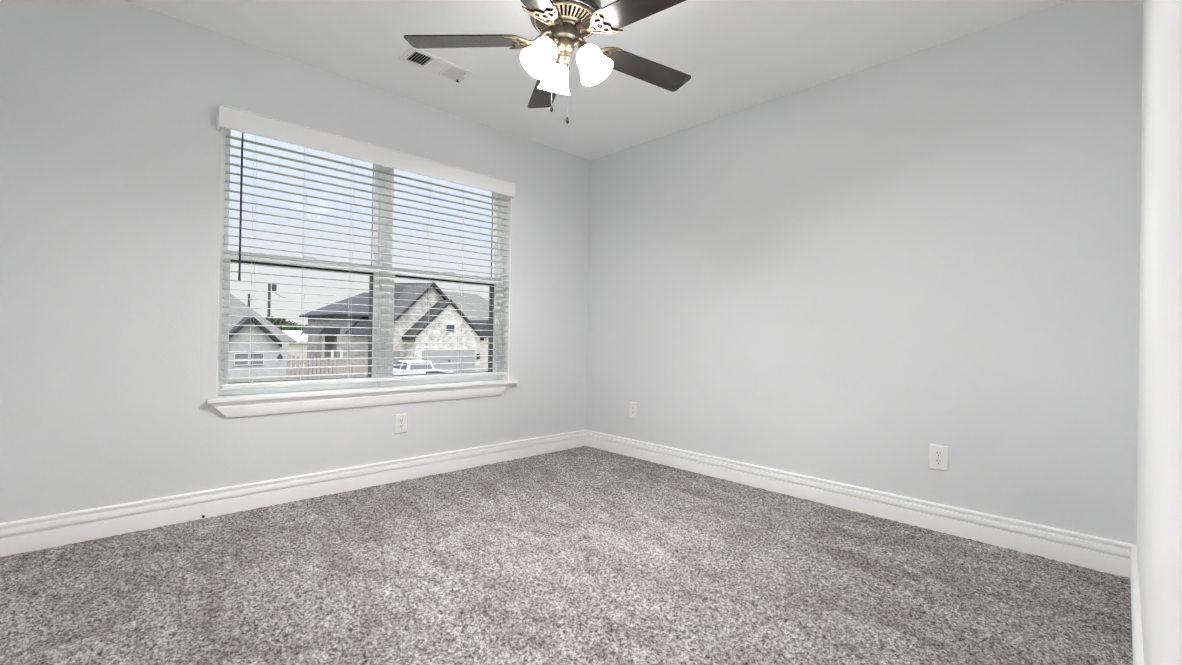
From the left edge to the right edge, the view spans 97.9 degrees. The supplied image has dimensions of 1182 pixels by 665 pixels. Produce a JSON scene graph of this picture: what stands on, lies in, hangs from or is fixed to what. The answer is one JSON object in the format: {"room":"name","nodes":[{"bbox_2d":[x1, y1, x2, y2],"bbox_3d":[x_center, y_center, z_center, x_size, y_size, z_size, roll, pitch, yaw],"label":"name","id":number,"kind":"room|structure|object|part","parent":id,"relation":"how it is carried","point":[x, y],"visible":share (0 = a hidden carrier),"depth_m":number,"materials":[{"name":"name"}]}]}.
{"room":"empty bedroom","nodes":[
{"label":"empty bedroom","id":0,"kind":"room"},
{"bbox_2d":[0,0,589,522],"bbox_3d":[-1.322,-0.284,3.298,3.420,2.440,0.190,1,0,-44],"label":"wall","id":1,"kind":"structure","parent":0,"point":[110,138],"depth_m":2.46,"materials":[{"name":"white paint"}]},
{"bbox_2d":[0,430,585,556],"bbox_3d":[-1.269,0.877,3.218,3.420,0.140,0.018,1,0,-44],"label":"baseboard","id":2,"kind":"structure","parent":1,"relation":"attached to","point":[49,531],"depth_m":2.68,"materials":[{"name":"white paint"}]},
{"bbox_2d":[217,128,382,395],"bbox_3d":[-1.665,-0.404,3.017,0.875,1.489,0.092,1,0,-44],"label":"window","id":3,"kind":"structure","parent":1,"relation":"in","point":[224,194],"depth_m":2.94,"materials":[{"name":"white plastic"}]},
{"bbox_3d":[-1.658,-0.059,3.003,0.818,0.746,0.030,1,0,-44],"label":"sash","id":4,"kind":"part","parent":3,"relation":"part of","materials":[{"name":"white plastic"}]},
{"bbox_3d":[-1.668,-0.753,3.029,0.819,0.739,0.028,1,0,-44],"label":"sash","id":5,"kind":"part","parent":3,"relation":"part of","materials":[{"name":"white plastic"}]},
{"bbox_2d":[217,105,514,388],"bbox_3d":[-1.259,-0.408,3.225,1.800,1.423,0.126,1,0,-44],"label":"window blind","id":6,"kind":"object","parent":3,"relation":"attached to","point":[229,118],"visible":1,"depth_m":3.05,"materials":[{"name":"white plastic"}]},
{"bbox_3d":[-1.804,-0.389,2.746,0.014,1.350,0.056,1,0,-33],"label":"ladder cord","id":7,"kind":"part","parent":6,"relation":"part of","materials":[{"name":"white fabric"}]},
{"bbox_3d":[-1.628,-0.386,2.916,0.014,1.350,0.056,1,0,-33],"label":"ladder cord","id":8,"kind":"part","parent":6,"relation":"part of","materials":[{"name":"white fabric"}]},
{"bbox_3d":[-1.444,-0.382,3.094,0.014,1.350,0.056,1,0,-33],"label":"ladder cord","id":9,"kind":"part","parent":6,"relation":"part of","materials":[{"name":"white fabric"}]},
{"bbox_3d":[-1.278,0.294,3.264,1.753,0.019,0.054,1,0,-44],"label":"rail","id":10,"kind":"part","parent":6,"relation":"part of","materials":[{"name":"white plastic"}]},
{"bbox_3d":[-1.282,-0.378,3.250,0.014,1.350,0.056,1,0,-33],"label":"ladder cord","id":11,"kind":"part","parent":6,"relation":"part of","materials":[{"name":"white fabric"}]},
{"bbox_3d":[-1.085,-0.374,3.441,0.014,1.350,0.056,1,0,-33],"label":"ladder cord","id":12,"kind":"part","parent":6,"relation":"part of","materials":[{"name":"white fabric"}]},
{"bbox_3d":[-0.908,-0.371,3.611,0.014,1.350,0.056,1,0,-33],"label":"ladder cord","id":13,"kind":"part","parent":6,"relation":"part of","materials":[{"name":"white fabric"}]},
{"bbox_3d":[-0.652,-0.365,3.858,0.014,1.350,0.056,1,0,-33],"label":"ladder cord","id":14,"kind":"part","parent":6,"relation":"part of","materials":[{"name":"white fabric"}]},
{"bbox_2d":[210,384,506,417],"bbox_3d":[-1.271,0.408,3.207,1.797,0.084,0.022,1,0,-44],"label":"trim","id":15,"kind":"structure","parent":1,"relation":"attached to","point":[301,404],"depth_m":3.04,"materials":[{"name":"white paint"}]},
{"bbox_2d":[206,380,517,402],"bbox_3d":[-1.303,0.357,3.287,1.886,0.018,0.222,1,0,-44],"label":"window sill","id":16,"kind":"structure","parent":1,"relation":"attached to","point":[234,398],"depth_m":3.04,"materials":[{"name":"white paint"}]},
{"bbox_2d":[216,104,511,398],"bbox_3d":[-1.307,-0.400,3.296,1.789,1.497,0.172,1,0,-44],"label":"trim","id":17,"kind":"structure","parent":1,"relation":"attached to","point":[507,272],"depth_m":3.86,"materials":[{"name":"white paint"}]},
{"bbox_2d":[379,166,391,386],"bbox_3d":[-1.341,-0.398,3.321,0.056,1.489,0.084,1,0,-44],"label":"trim","id":18,"kind":"structure","parent":1,"relation":"attached to","point":[383,324],"depth_m":3.29,"materials":[{"name":"white plastic"}]},
{"bbox_2d":[395,413,406,433],"bbox_3d":[-1.210,0.580,3.276,0.079,0.124,0.010,1,0,-44],"label":"wall outlet","id":19,"kind":"object","parent":1,"relation":"attached to","point":[400,419],"visible":1,"depth_m":3.27,"materials":[{"name":"white plastic"}]},
{"bbox_2d":[388,168,503,385],"bbox_3d":[-1.021,-0.391,3.638,0.890,1.489,0.092,1,0,-44],"label":"window","id":20,"kind":"structure","parent":1,"relation":"in","point":[495,316],"depth_m":3.81,"materials":[{"name":"white plastic"}]},
{"bbox_3d":[-1.015,-0.045,3.625,0.833,0.746,0.030,1,0,-44],"label":"sash","id":21,"kind":"part","parent":20,"relation":"part of","materials":[{"name":"white plastic"}]},
{"bbox_3d":[-1.025,-0.740,3.650,0.834,0.739,0.028,1,0,-44],"label":"sash","id":22,"kind":"part","parent":20,"relation":"part of","materials":[{"name":"white plastic"}]},
{"bbox_2d":[0,446,1132,664],"bbox_3d":[-0.150,0.958,2.058,3.420,0.018,3.241,1,0,-44],"label":"floor","id":23,"kind":"structure","parent":0,"point":[583,555],"depth_m":1.93,"materials":[{"name":"carpet"}]},
{"bbox_2d":[123,0,1068,160],"bbox_3d":[-0.133,-1.550,2.095,3.660,0.120,3.551,1,0,-44],"label":"ceiling","id":24,"kind":"structure","parent":0,"point":[738,55],"depth_m":2.66,"materials":[{"name":"white paint"}]},
{"bbox_2d":[399,46,472,82],"bbox_3d":[-0.861,-1.484,2.874,0.363,0.026,0.170,1,0,-44],"label":"ceiling vent","id":25,"kind":"object","parent":24,"relation":"in","point":[419,58],"visible":0.98,"depth_m":2.86,"materials":[{"name":"white metal"}]},
{"bbox_2d":[403,0,690,123],"bbox_3d":[-0.074,-1.175,2.115,1.275,0.627,1.262,1,0,-44],"label":"ceiling fan","id":26,"kind":"object","parent":24,"relation":"hanging from","point":[564,24],"visible":1,"depth_m":2.09,"materials":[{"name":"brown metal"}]},
{"bbox_3d":[-0.525,-1.215,2.145,0.482,0.006,0.133,1,10,3],"label":"blade","id":27,"kind":"part","parent":26,"relation":"part of","materials":[{"name":"brown wood"}]},
{"bbox_3d":[-0.257,-1.212,1.732,0.133,0.006,0.482,11,3,21],"label":"blade","id":28,"kind":"part","parent":26,"relation":"part of","materials":[{"name":"brown wood"}]},
{"bbox_3d":[-0.203,-1.095,2.035,0.150,0.147,0.147,1,0,-44],"label":"lamp shade","id":29,"kind":"part","parent":26,"relation":"part of","materials":[{"name":"white glass"}]},
{"bbox_3d":[-0.216,-1.208,2.528,0.133,0.006,0.482,-9,2,-15],"label":"blade","id":30,"kind":"part","parent":26,"relation":"part of","materials":[{"name":"brown wood"}]},
{"bbox_3d":[-0.184,-1.123,2.052,0.051,0.064,0.039,1,0,-44],"label":"bulb","id":31,"kind":"part","parent":26,"relation":"part of","materials":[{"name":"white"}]},
{"bbox_3d":[-0.156,-1.093,2.246,0.145,0.147,0.149,1,0,-44],"label":"lamp shade","id":32,"kind":"part","parent":26,"relation":"part of","materials":[{"name":"white glass"}]},
{"bbox_3d":[-0.159,-1.167,2.075,0.089,0.066,0.062,1,0,-44],"label":"lamp arm","id":33,"kind":"part","parent":26,"relation":"part of","materials":[{"name":"gold metal"}]},
{"bbox_3d":[-0.131,-1.166,2.193,0.062,0.066,0.086,1,0,-44],"label":"lamp arm","id":34,"kind":"part","parent":26,"relation":"part of","materials":[{"name":"gold metal"}]},
{"bbox_3d":[-0.035,-1.165,2.106,0.066,0.066,0.084,1,0,-44],"label":"lamp arm","id":35,"kind":"part","parent":26,"relation":"part of","materials":[{"name":"gold metal"}]},
{"bbox_3d":[0.020,-1.091,2.088,0.143,0.147,0.149,1,0,-44],"label":"lamp shade","id":36,"kind":"part","parent":26,"relation":"part of","materials":[{"name":"white glass"}]},
{"bbox_3d":[0.219,-1.204,1.860,0.482,0.006,0.133,1,-10,39],"label":"blade","id":37,"kind":"part","parent":26,"relation":"part of","materials":[{"name":"brown wood"}]},
{"bbox_3d":[0.244,-1.201,2.352,0.482,0.006,0.133,1,-10,-33],"label":"blade","id":38,"kind":"part","parent":26,"relation":"part of","materials":[{"name":"brown wood"}]},
{"bbox_2d":[586,0,1142,544],"bbox_3d":[1.119,-0.243,3.318,0.120,2.440,3.551,1,0,-44],"label":"wall","id":39,"kind":"structure","parent":0,"point":[842,279],"depth_m":2.67,"materials":[{"name":"white paint"}]},
{"bbox_2d":[629,402,636,418],"bbox_3d":[0.330,0.607,4.023,0.010,0.124,0.079,1,0,-44],"label":"wall outlet","id":40,"kind":"object","parent":39,"relation":"attached to","point":[633,405],"visible":1,"depth_m":4.02,"materials":[{"name":"white plastic"}]},
{"bbox_2d":[586,430,1134,577],"bbox_3d":[1.074,0.915,3.240,0.018,0.140,3.241,1,0,-44],"label":"baseboard","id":41,"kind":"structure","parent":39,"relation":"attached to","point":[1100,554],"depth_m":2.66,"materials":[{"name":"white paint"}]},
{"bbox_2d":[930,444,948,470],"bbox_3d":[1.736,0.625,2.567,0.010,0.124,0.079,1,0,-44],"label":"wall outlet","id":42,"kind":"object","parent":39,"relation":"attached to","point":[938,454],"visible":1,"depth_m":2.56,"materials":[{"name":"white plastic"}]},
{"bbox_2d":[935,459,942,464],"bbox_3d":[1.733,0.644,2.565,0.003,0.027,0.034,1,0,-44],"label":"receptacle","id":43,"kind":"object","parent":42,"relation":"attached to","point":[937,461],"depth_m":2.56,"materials":[{"name":"white plastic"}]},
{"bbox_2d":[935,451,942,456],"bbox_3d":[1.734,0.605,2.565,0.003,0.027,0.034,1,0,-44],"label":"receptacle","id":44,"kind":"object","parent":42,"relation":"attached to","point":[937,453],"depth_m":2.56,"materials":[{"name":"white plastic"}]},
{"bbox_2d":[1136,0,1181,664],"bbox_3d":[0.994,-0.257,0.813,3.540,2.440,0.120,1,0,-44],"label":"door frame","id":45,"kind":"structure","parent":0,"point":[1159,459],"depth_m":0.85,"materials":[{"name":"white paint"}]},
{"bbox_2d":[1130,545,1143,664],"bbox_3d":[0.970,0.903,0.899,3.420,0.140,0.018,1,0,-44],"label":"baseboard","id":46,"kind":"structure","parent":45,"relation":"attached to","point":[1137,641],"depth_m":1.58,"materials":[{"name":"white paint"}]},
{"label":"outside","id":47,"kind":"structure","parent":0,"visible":0},
{"bbox_2d":[228,361,328,381],"bbox_3d":[-41.411,3.494,75.987,200.000,0.300,159.600,1,0,-44],"label":"ground","id":48,"kind":"structure","parent":47,"point":[291,361],"depth_m":38.12,"materials":[{"name":"grey concrete"}]},
{"bbox_2d":[228,293,295,379],"bbox_3d":[-32.398,-1.014,39.252,14.800,8.690,12.900,1,0,-44],"label":"house","id":49,"kind":"structure","parent":48,"relation":"on","point":[233,302],"depth_m":38.40,"materials":[{"name":"grey"}]},
{"bbox_3d":[-25.538,1.957,37.555,0.800,0.780,0.040,1,0,-44],"label":"pane","id":50,"kind":"part","parent":49,"relation":"part of","materials":[{"name":"grey glass"}]},
{"bbox_3d":[-24.847,1.971,38.222,0.800,0.780,0.040,1,0,-44],"label":"pane","id":51,"kind":"part","parent":49,"relation":"part of","materials":[{"name":"grey glass"}]},
{"bbox_2d":[267,284,284,321],"bbox_3d":[-41.847,-1.623,68.279,2.000,9.850,0.560,1,0,-44],"label":"utility pole","id":52,"kind":"object","parent":48,"relation":"on","point":[274,286],"visible":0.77,"depth_m":67.63,"materials":[{"name":"grey wood"}]},
{"bbox_2d":[265,316,288,329],"bbox_3d":[-43.723,0.429,70.693,3.850,5.731,3.798,1,0,-44],"label":"tree","id":53,"kind":"object","parent":48,"relation":"on","point":[280,322],"visible":0.18,"depth_m":70.64,"materials":[{"name":"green plant"}]},
{"bbox_2d":[275,318,298,330],"bbox_3d":[-48.011,0.467,80.395,4.435,5.599,4.583,1,0,-44],"label":"tree","id":54,"kind":"object","parent":48,"relation":"on","point":[289,321],"visible":0.16,"depth_m":80.08,"materials":[{"name":"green plant"}]},
{"bbox_2d":[282,330,307,360],"bbox_3d":[-36.499,1.572,63.887,5.600,3.600,6.600,1,0,-44],"label":"outbuilding","id":55,"kind":"structure","parent":48,"relation":"on","point":[292,347],"depth_m":61.68,"materials":[{"name":"grey"}]},
{"bbox_2d":[298,324,307,330],"bbox_3d":[-50.852,0.889,90.110,3.350,4.750,3.406,1,0,-44],"label":"tree","id":56,"kind":"object","parent":48,"relation":"on","point":[299,328],"visible":0.08,"depth_m":89.03,"materials":[{"name":"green plant"}]},
{"bbox_2d":[286,355,367,378],"bbox_3d":[-18.005,2.558,37.221,7.090,2.004,0.175,1,0,-44],"label":"fence","id":57,"kind":"object","parent":48,"relation":"on","point":[355,361],"visible":0.49,"depth_m":36.36,"materials":[{"name":"brown wood"}]},
{"bbox_2d":[299,282,488,375],"bbox_3d":[-18.281,-0.764,49.895,17.500,8.750,15.200,1,0,-44],"label":"house","id":58,"kind":"structure","parent":48,"relation":"on","point":[423,304],"depth_m":44.84,"materials":[{"name":"stone"}]},
{"bbox_3d":[-21.414,1.836,41.062,0.200,3.370,0.200,1,0,-44],"label":"patio post","id":59,"kind":"part","parent":58,"relation":"part of","materials":[{"name":"white wood"}]},
{"bbox_3d":[-17.143,2.552,43.498,1.950,2.040,0.080,1,0,-44],"label":"garage door","id":60,"kind":"part","parent":58,"relation":"part of","materials":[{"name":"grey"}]},
{"bbox_3d":[-12.466,2.597,45.241,5.060,2.120,0.070,1,0,-44],"label":"garage door","id":61,"kind":"part","parent":58,"relation":"part of","materials":[{"name":"grey metal"}]},
{"bbox_3d":[-12.367,-0.382,45.253,0.770,0.560,0.040,1,0,-44],"label":"pane","id":62,"kind":"part","parent":58,"relation":"part of","materials":[{"name":"grey glass"}]},
{"bbox_2d":[442,291,488,337],"bbox_3d":[-18.216,-0.877,71.641,20.000,9.170,13.600,1,0,-44],"label":"house","id":63,"kind":"structure","parent":48,"relation":"on","point":[482,308],"depth_m":69.47,"materials":[{"name":"grey"}]},
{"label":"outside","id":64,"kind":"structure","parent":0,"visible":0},
{"bbox_3d":[-9.013,3.689,36.098,14.000,0.030,18.000,1,0,-44],"label":"driveway","id":65,"kind":"object","parent":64,"visible":0},
{"bbox_2d":[393,360,453,374],"bbox_3d":[-10.861,2.673,31.556,2.000,1.900,6.250,1,0,-44],"label":"pickup truck","id":66,"kind":"object","parent":65,"relation":"on","point":[402,367],"visible":0.22,"depth_m":30.81,"materials":[{"name":"white paint"}]},
{"bbox_3d":[-10.015,2.278,29.450,0.180,0.140,2.050,1,0,-44],"label":"bed rail","id":67,"kind":"part","parent":66,"relation":"part of","materials":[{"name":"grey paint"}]}
]}

